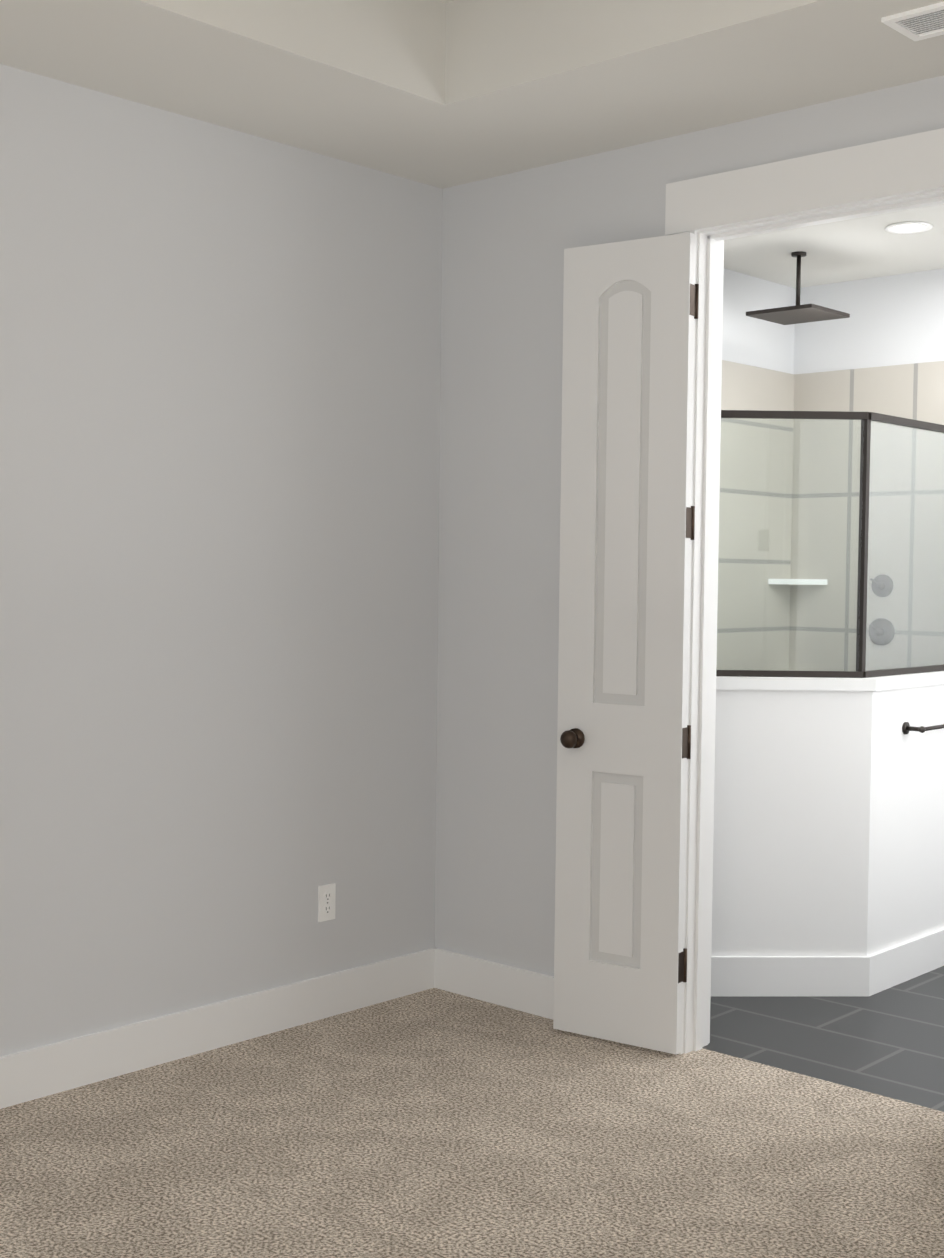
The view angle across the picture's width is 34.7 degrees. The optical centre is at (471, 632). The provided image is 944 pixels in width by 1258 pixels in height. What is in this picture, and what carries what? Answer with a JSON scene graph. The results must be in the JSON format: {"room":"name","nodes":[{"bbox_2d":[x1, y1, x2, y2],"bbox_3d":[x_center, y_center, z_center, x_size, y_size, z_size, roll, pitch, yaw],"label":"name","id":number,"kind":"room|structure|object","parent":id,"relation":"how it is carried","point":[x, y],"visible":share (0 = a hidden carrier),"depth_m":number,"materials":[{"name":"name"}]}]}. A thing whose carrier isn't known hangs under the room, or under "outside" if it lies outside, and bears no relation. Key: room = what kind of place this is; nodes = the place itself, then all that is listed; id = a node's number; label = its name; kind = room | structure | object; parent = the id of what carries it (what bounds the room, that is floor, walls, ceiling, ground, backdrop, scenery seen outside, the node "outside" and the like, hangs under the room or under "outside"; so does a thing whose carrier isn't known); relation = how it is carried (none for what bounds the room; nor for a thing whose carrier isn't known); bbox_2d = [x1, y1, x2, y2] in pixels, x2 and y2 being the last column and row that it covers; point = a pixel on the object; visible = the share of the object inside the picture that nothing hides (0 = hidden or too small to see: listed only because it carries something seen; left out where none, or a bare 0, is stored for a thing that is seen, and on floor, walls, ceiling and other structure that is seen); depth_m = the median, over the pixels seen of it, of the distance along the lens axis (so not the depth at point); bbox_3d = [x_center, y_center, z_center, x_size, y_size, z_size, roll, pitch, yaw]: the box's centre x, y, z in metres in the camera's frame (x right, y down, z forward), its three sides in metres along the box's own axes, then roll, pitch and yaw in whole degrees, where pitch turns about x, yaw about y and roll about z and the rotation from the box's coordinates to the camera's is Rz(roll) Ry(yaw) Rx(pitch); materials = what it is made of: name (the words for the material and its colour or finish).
{"room":"empty bedroom","nodes":[
{"label":"empty bedroom","id":0,"kind":"room"},
{"bbox_2d":[0,0,589,188],"bbox_3d":[-1.625,-1.653,2.992,0.640,0.420,5.210,3,3,43],"label":"ceiling","id":1,"kind":"structure","parent":0,"point":[360,82],"depth_m":4.04,"materials":[{"name":"white paint"}]},
{"bbox_2d":[0,64,794,1056],"bbox_3d":[-1.139,-0.322,4.153,0.120,3.160,7.760,3,3,43],"label":"wall","id":2,"kind":"structure","parent":0,"point":[220,370],"depth_m":4.46,"materials":[{"name":"white paint"}]},
{"bbox_2d":[0,948,436,1108],"bbox_3d":[-1.888,1.216,3.317,0.015,0.135,5.210,3,3,43],"label":"baseboard","id":3,"kind":"structure","parent":2,"relation":"attached to","point":[42,1071],"depth_m":4.49,"materials":[{"name":"white wood"}]},
{"bbox_2d":[318,883,335,921],"bbox_3d":[-0.466,0.869,4.853,0.007,0.115,0.070,3,3,43],"label":"electrical outlet","id":4,"kind":"object","parent":2,"relation":"attached to","point":[326,901],"visible":1,"depth_m":4.85,"materials":[{"name":"white plastic"}]},
{"bbox_2d":[716,360,794,670],"bbox_3d":[0.863,0.024,6.252,0.012,2.350,1.712,3,3,43],"label":"tiled wall","id":5,"kind":"structure","parent":2,"relation":"attached to","point":[745,387],"depth_m":6.63,"materials":[{"name":"beige tile"}]},
{"bbox_2d":[439,0,453,2],"bbox_3d":[-0.295,-1.729,1.759,2.980,0.140,3.900,3,3,43],"label":"ceiling","id":6,"kind":"structure","parent":0,"point":[446,1],"depth_m":4.19,"materials":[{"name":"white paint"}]},
{"bbox_2d":[0,988,943,1257],"bbox_3d":[-0.335,1.407,1.893,4.240,0.100,5.210,3,3,43],"label":"floor","id":7,"kind":"structure","parent":0,"point":[434,1122],"depth_m":3.72,"materials":[{"name":"beige carpet"}]},
{"bbox_2d":[435,75,943,976],"bbox_3d":[0.638,-0.318,4.571,1.930,3.160,0.120,3,3,43],"label":"wall","id":8,"kind":"structure","parent":0,"point":[507,239],"depth_m":4.95,"materials":[{"name":"white paint"}]},
{"bbox_2d":[434,948,553,1019],"bbox_3d":[0.222,1.178,4.905,0.970,0.135,0.015,3,3,43],"label":"baseboard","id":9,"kind":"structure","parent":8,"relation":"attached to","point":[524,990],"depth_m":5.03,"materials":[{"name":"white wood"}]},
{"bbox_2d":[553,232,698,1053],"bbox_3d":[0.457,0.038,4.570,0.436,2.420,0.165,2,3,35],"label":"double door","id":10,"kind":"structure","parent":8,"relation":"in","point":[627,509],"depth_m":4.55,"materials":[{"name":"painted wood"},{"name":"dark bronze"}]},
{"bbox_2d":[665,128,943,1054],"bbox_3d":[1.011,-0.018,4.231,1.072,2.596,0.164,3,3,43],"label":"door frame","id":11,"kind":"structure","parent":8,"relation":"attached to","point":[713,212],"depth_m":4.46,"materials":[{"name":"white wood"}]},
{"bbox_2d":[445,0,943,154],"bbox_3d":[1.247,-1.638,3.442,2.980,0.420,0.660,3,3,43],"label":"ceiling soffit","id":12,"kind":"structure","parent":0,"point":[591,77],"depth_m":3.95,"materials":[{"name":"white paint"}]},
{"bbox_2d":[881,2,943,40],"bbox_3d":[1.152,-1.424,3.454,0.380,0.010,0.170,3,3,43],"label":"air vent","id":13,"kind":"object","parent":12,"relation":"attached to","point":[922,23],"visible":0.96,"depth_m":3.53,"materials":[{"name":"white"}]},
{"bbox_2d":[686,1048,943,1122],"bbox_3d":[0.985,1.329,4.272,0.900,0.100,0.080,3,3,43],"label":"strip","id":14,"kind":"object","parent":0,"point":[858,1094],"visible":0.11,"depth_m":4.26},
{"bbox_2d":[703,966,943,1111],"bbox_3d":[1.634,1.298,5.243,2.600,0.100,2.230,3,3,43],"label":"floor","id":15,"kind":"structure","parent":0,"point":[888,1042],"depth_m":4.72,"materials":[{"name":"grey tile"}]},
{"bbox_2d":[711,684,943,955],"bbox_3d":[1.230,0.694,5.860,1.130,1.050,1.844,3,3,43],"label":"wall","id":16,"kind":"structure","parent":0,"point":[828,836],"depth_m":5.16,"materials":[{"name":"white paint"}]},
{"bbox_2d":[711,928,943,995],"bbox_3d":[1.226,1.151,5.867,1.145,0.135,1.859,3,3,43],"label":"baseboard","id":17,"kind":"structure","parent":16,"relation":"attached to","point":[875,973],"depth_m":5.16,"materials":[{"name":"white wood"}]},
{"bbox_2d":[716,671,943,690],"bbox_3d":[1.237,0.150,5.827,1.146,0.040,1.860,3,3,43],"label":"wall cap","id":18,"kind":"object","parent":16,"relation":"on","point":[836,684],"visible":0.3,"depth_m":5.12,"materials":[{"name":"white"}]},
{"bbox_2d":[716,410,943,677],"bbox_3d":[1.260,-0.326,5.859,1.076,0.910,1.846,3,3,43],"label":"screen","id":19,"kind":"object","parent":18,"relation":"on","point":[866,418],"visible":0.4,"depth_m":5.20,"materials":[{"name":"clear glass"}]},
{"bbox_2d":[902,722,943,733],"bbox_3d":[1.761,0.333,5.526,0.077,0.043,0.644,3,3,43],"label":"towel rail","id":20,"kind":"object","parent":16,"relation":"attached to","point":[906,727],"visible":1,"depth_m":5.32,"materials":[{"name":"black metal"}]},
{"bbox_2d":[724,204,943,287],"bbox_3d":[1.682,-1.700,5.140,2.600,0.420,2.190,3,3,43],"label":"ceiling","id":21,"kind":"structure","parent":0,"point":[866,247],"depth_m":6.03,"materials":[{"name":"white paint"}]},
{"bbox_2d":[746,251,849,324],"bbox_3d":[1.317,-1.403,6.089,0.300,0.255,0.300,3,3,43],"label":"shower head","id":22,"kind":"object","parent":21,"relation":"attached to","point":[798,313],"visible":1,"depth_m":6.08},
{"bbox_2d":[885,222,932,233],"bbox_3d":[1.622,-1.504,5.602,0.172,0.009,0.172,3,3,43],"label":"recessed light","id":23,"kind":"object","parent":21,"relation":"in","point":[907,227],"visible":0.98,"depth_m":5.61,"materials":[{"name":"white"}]},
{"bbox_2d":[794,268,943,373],"bbox_3d":[2.492,-0.353,6.003,2.720,3.160,0.120,3,3,43],"label":"wall","id":24,"kind":"structure","parent":0,"point":[898,319],"depth_m":6.57,"materials":[{"name":"white paint"}]},
{"bbox_2d":[768,579,826,584],"bbox_3d":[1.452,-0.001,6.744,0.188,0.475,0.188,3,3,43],"label":"shower shelf","id":25,"kind":"object","parent":24,"relation":"attached to","point":[789,581],"depth_m":6.74,"materials":[{"name":"white"}]},
{"bbox_2d":[789,361,943,670],"bbox_3d":[1.814,0.023,6.549,1.010,2.350,0.012,3,3,43],"label":"wall tile","id":26,"kind":"structure","parent":24,"relation":"attached to","point":[914,391],"depth_m":6.65,"materials":[{"name":"beige tile"}]},
{"bbox_2d":[870,574,892,596],"bbox_3d":[1.783,-0.203,6.535,0.105,0.095,0.040,3,3,43],"label":"shower valve","id":27,"kind":"object","parent":26,"relation":"attached to","point":[883,576],"depth_m":6.54,"materials":[{"name":"grey metal"}]},
{"bbox_2d":[868,618,894,644],"bbox_3d":[1.784,-0.005,6.540,0.122,0.113,0.040,3,3,43],"label":"shower valve","id":28,"kind":"object","parent":26,"relation":"attached to","point":[883,619],"depth_m":6.55,"materials":[{"name":"grey metal"}]}
]}

